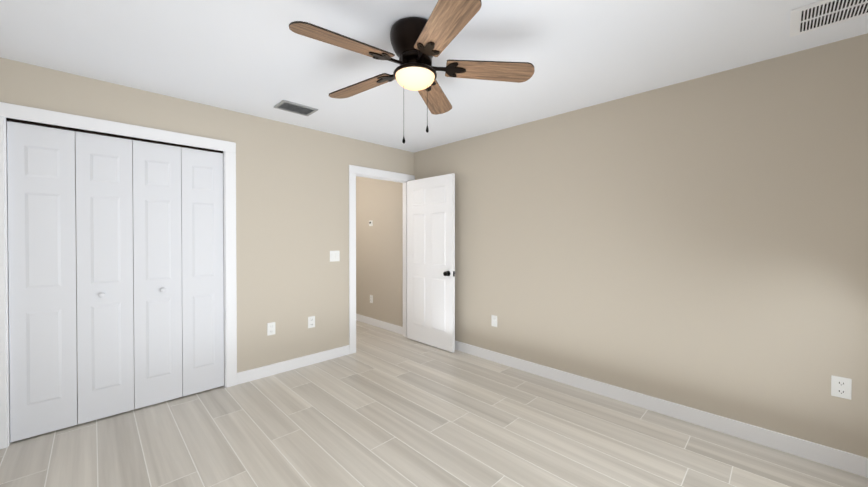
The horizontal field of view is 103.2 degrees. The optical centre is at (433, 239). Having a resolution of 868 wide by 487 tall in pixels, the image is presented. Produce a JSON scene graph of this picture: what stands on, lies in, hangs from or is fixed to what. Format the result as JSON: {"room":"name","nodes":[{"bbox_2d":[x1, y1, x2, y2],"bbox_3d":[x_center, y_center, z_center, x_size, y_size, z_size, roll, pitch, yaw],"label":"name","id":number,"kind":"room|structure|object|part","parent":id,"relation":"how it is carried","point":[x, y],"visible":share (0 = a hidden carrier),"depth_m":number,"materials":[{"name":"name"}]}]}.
{"room":"empty bedroom","nodes":[
{"label":"empty bedroom","id":0,"kind":"room"},
{"bbox_2d":[0,57,413,372],"bbox_3d":[-1.567,0.073,3.357,3.550,2.440,0.120,0,1,-45],"label":"wall","id":1,"kind":"structure","parent":0,"point":[292,206],"depth_m":3.30,"materials":[{"name":"beige paint"}]},
{"bbox_2d":[7,118,223,442],"bbox_3d":[-2.279,0.256,2.606,1.196,2.062,0.070,0,1,-45],"label":"bifold closet door","id":2,"kind":"structure","parent":1,"relation":"in","point":[151,238],"depth_m":2.50,"materials":[{"name":"white paint"}]},
{"bbox_3d":[-2.388,0.395,2.471,0.038,0.038,0.030,0,1,-45],"label":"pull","id":3,"kind":"part","parent":2,"relation":"part of","materials":[{"name":"white"}]},
{"bbox_2d":[0,102,236,448],"bbox_3d":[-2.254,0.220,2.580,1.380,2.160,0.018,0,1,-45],"label":"trim","id":4,"kind":"structure","parent":1,"relation":"attached to","point":[19,112],"depth_m":2.56,"materials":[{"name":"white wood"}]},
{"bbox_2d":[267,322,274,335],"bbox_3d":[-1.554,0.849,3.286,0.075,0.118,0.009,0,1,-45],"label":"electrical outlet","id":5,"kind":"object","parent":1,"relation":"attached to","point":[270,328],"visible":1,"depth_m":3.28,"materials":[{"name":"white plastic"}]},
{"bbox_2d":[237,345,349,384],"bbox_3d":[-1.868,1.244,2.974,2.570,0.105,0.014,0,1,-45],"label":"baseboard","id":6,"kind":"structure","parent":1,"relation":"attached to","point":[272,369],"depth_m":3.41,"materials":[{"name":"white wood"}]},
{"bbox_2d":[308,316,314,327],"bbox_3d":[-1.270,0.851,3.568,0.075,0.118,0.009,0,1,-45],"label":"electrical outlet","id":7,"kind":"object","parent":1,"relation":"attached to","point":[311,321],"visible":1,"depth_m":3.56,"materials":[{"name":"white plastic"}]},
{"bbox_2d":[330,251,339,261],"bbox_3d":[-1.081,0.175,3.748,0.116,0.118,0.012,0,1,-45],"label":"light switch","id":8,"kind":"object","parent":1,"relation":"attached to","point":[334,255],"visible":1,"depth_m":3.75,"materials":[{"name":"white plastic"}]},
{"bbox_2d":[349,165,414,353],"bbox_3d":[-0.655,0.218,4.263,0.979,2.135,0.156,0,1,-45],"label":"door frame","id":9,"kind":"structure","parent":1,"relation":"attached to","point":[354,170],"depth_m":3.92,"materials":[{"name":"white wood"}]},
{"bbox_2d":[407,173,454,352],"bbox_3d":[-0.057,0.259,4.181,0.041,2.030,0.795,0,1,-45],"label":"door","id":10,"kind":"structure","parent":1,"relation":"in","point":[430,258],"depth_m":4.13,"materials":[{"name":"white wood"}]},
{"bbox_2d":[443,271,449,275],"bbox_3d":[0.141,0.383,3.915,0.066,0.062,0.062,0,1,-45],"label":"door lever","id":11,"kind":"object","parent":10,"relation":"attached to","point":[445,273],"visible":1,"depth_m":3.91,"materials":[{"name":"black metal"}]},
{"bbox_2d":[356,176,402,326],"bbox_3d":[-1.078,0.056,5.399,0.120,2.440,2.090,0,1,-45],"label":"wall","id":12,"kind":"structure","parent":0,"point":[379,258],"depth_m":5.02,"materials":[{"name":"beige paint"}]},
{"bbox_2d":[356,313,402,334],"bbox_3d":[-1.084,1.224,5.319,0.014,0.105,1.970,0,1,-45],"label":"baseboard","id":13,"kind":"structure","parent":12,"relation":"attached to","point":[382,324],"depth_m":4.98,"materials":[{"name":"white wood"}]},
{"bbox_2d":[0,320,867,486],"bbox_3d":[-0.839,1.349,2.633,3.790,0.100,6.370,0,1,-45],"label":"floor","id":14,"kind":"structure","parent":0,"point":[381,407],"depth_m":2.23,"materials":[{"name":"beige tile"}]},
{"bbox_2d":[0,0,867,152],"bbox_3d":[-0.839,-1.191,2.612,3.790,0.100,6.370,0,1,-45],"label":"ceiling","id":15,"kind":"structure","parent":0,"point":[259,58],"depth_m":2.06,"materials":[{"name":"white paint"}]},
{"bbox_2d":[274,100,317,115],"bbox_3d":[-1.194,-1.139,2.978,0.300,0.011,0.210,0,1,-45],"label":"ceiling vent","id":16,"kind":"object","parent":15,"relation":"in","point":[292,107],"visible":0.98,"depth_m":2.96,"materials":[{"name":"grey metal"}]},
{"bbox_2d":[289,0,534,142],"bbox_3d":[-0.141,-0.830,1.861,1.231,0.609,1.249,0,1,-45],"label":"ceiling fan","id":17,"kind":"object","parent":15,"relation":"hanging from","point":[418,43],"visible":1,"depth_m":1.78,"materials":[{"name":"brown wood"}]},
{"bbox_3d":[-0.423,-0.928,1.614,0.487,0.008,0.156,-3,14,-39],"label":"blade","id":18,"kind":"part","parent":17,"relation":"part of","materials":[{"name":"brown wood"}]},
{"bbox_3d":[-0.447,-0.932,2.097,0.487,0.008,0.156,-2,11,33],"label":"blade","id":19,"kind":"part","parent":17,"relation":"part of","materials":[{"name":"brown wood"}]},
{"bbox_3d":[-0.103,-0.860,1.872,0.214,0.064,0.214,0,1,-45],"label":"lamp shade","id":20,"kind":"part","parent":17,"relation":"part of","materials":[{"name":"white glass"}]},
{"bbox_3d":[-0.037,-0.766,1.874,0.017,0.361,0.017,0,1,-45],"label":"pull chain","id":21,"kind":"part","parent":17,"relation":"part of","materials":[{"name":"black"}]},
{"bbox_3d":[0.005,-0.934,2.269,0.156,0.008,0.487,-12,-5,15],"label":"blade","id":22,"kind":"part","parent":17,"relation":"part of","materials":[{"name":"brown wood"}]},
{"bbox_3d":[0.043,-0.927,1.487,0.156,0.008,0.487,13,-2,-21],"label":"blade","id":23,"kind":"part","parent":17,"relation":"part of","materials":[{"name":"brown wood"}]},
{"bbox_3d":[0.308,-0.930,1.892,0.487,0.008,0.156,2,-12,-3],"label":"blade","id":24,"kind":"part","parent":17,"relation":"part of","materials":[{"name":"brown wood"}]},
{"bbox_2d":[790,0,867,36],"bbox_3d":[2.035,-1.127,1.635,0.315,0.012,0.475,0,1,-45],"label":"ceiling vent","id":25,"kind":"object","parent":15,"relation":"in","point":[820,14],"visible":1,"depth_m":1.71,"materials":[{"name":"white metal"}]},
{"bbox_2d":[414,33,867,457],"bbox_3d":[1.200,0.074,3.172,0.120,2.440,4.280,0,1,-45],"label":"wall","id":26,"kind":"structure","parent":0,"point":[701,243],"depth_m":2.43,"materials":[{"name":"beige paint"}]},
{"bbox_2d":[491,315,496,326],"bbox_3d":[0.634,0.861,3.646,0.026,0.118,0.075,0,1,-45],"label":"outlet plate","id":27,"kind":"object","parent":26,"relation":"attached to","point":[494,320],"visible":1,"depth_m":3.64,"materials":[{"name":"white plastic"}]},
{"bbox_2d":[455,340,867,477],"bbox_3d":[1.160,1.242,3.128,0.014,0.105,4.020,0,1,-45],"label":"baseboard","id":28,"kind":"structure","parent":26,"relation":"attached to","point":[839,459],"depth_m":2.42,"materials":[{"name":"white wood"}]},
{"bbox_2d":[831,375,851,399],"bbox_3d":[2.320,0.840,1.958,0.009,0.118,0.075,0,1,-45],"label":"electrical outlet","id":29,"kind":"object","parent":26,"relation":"attached to","point":[841,387],"visible":1,"depth_m":1.96,"materials":[{"name":"white plastic"}]}
]}

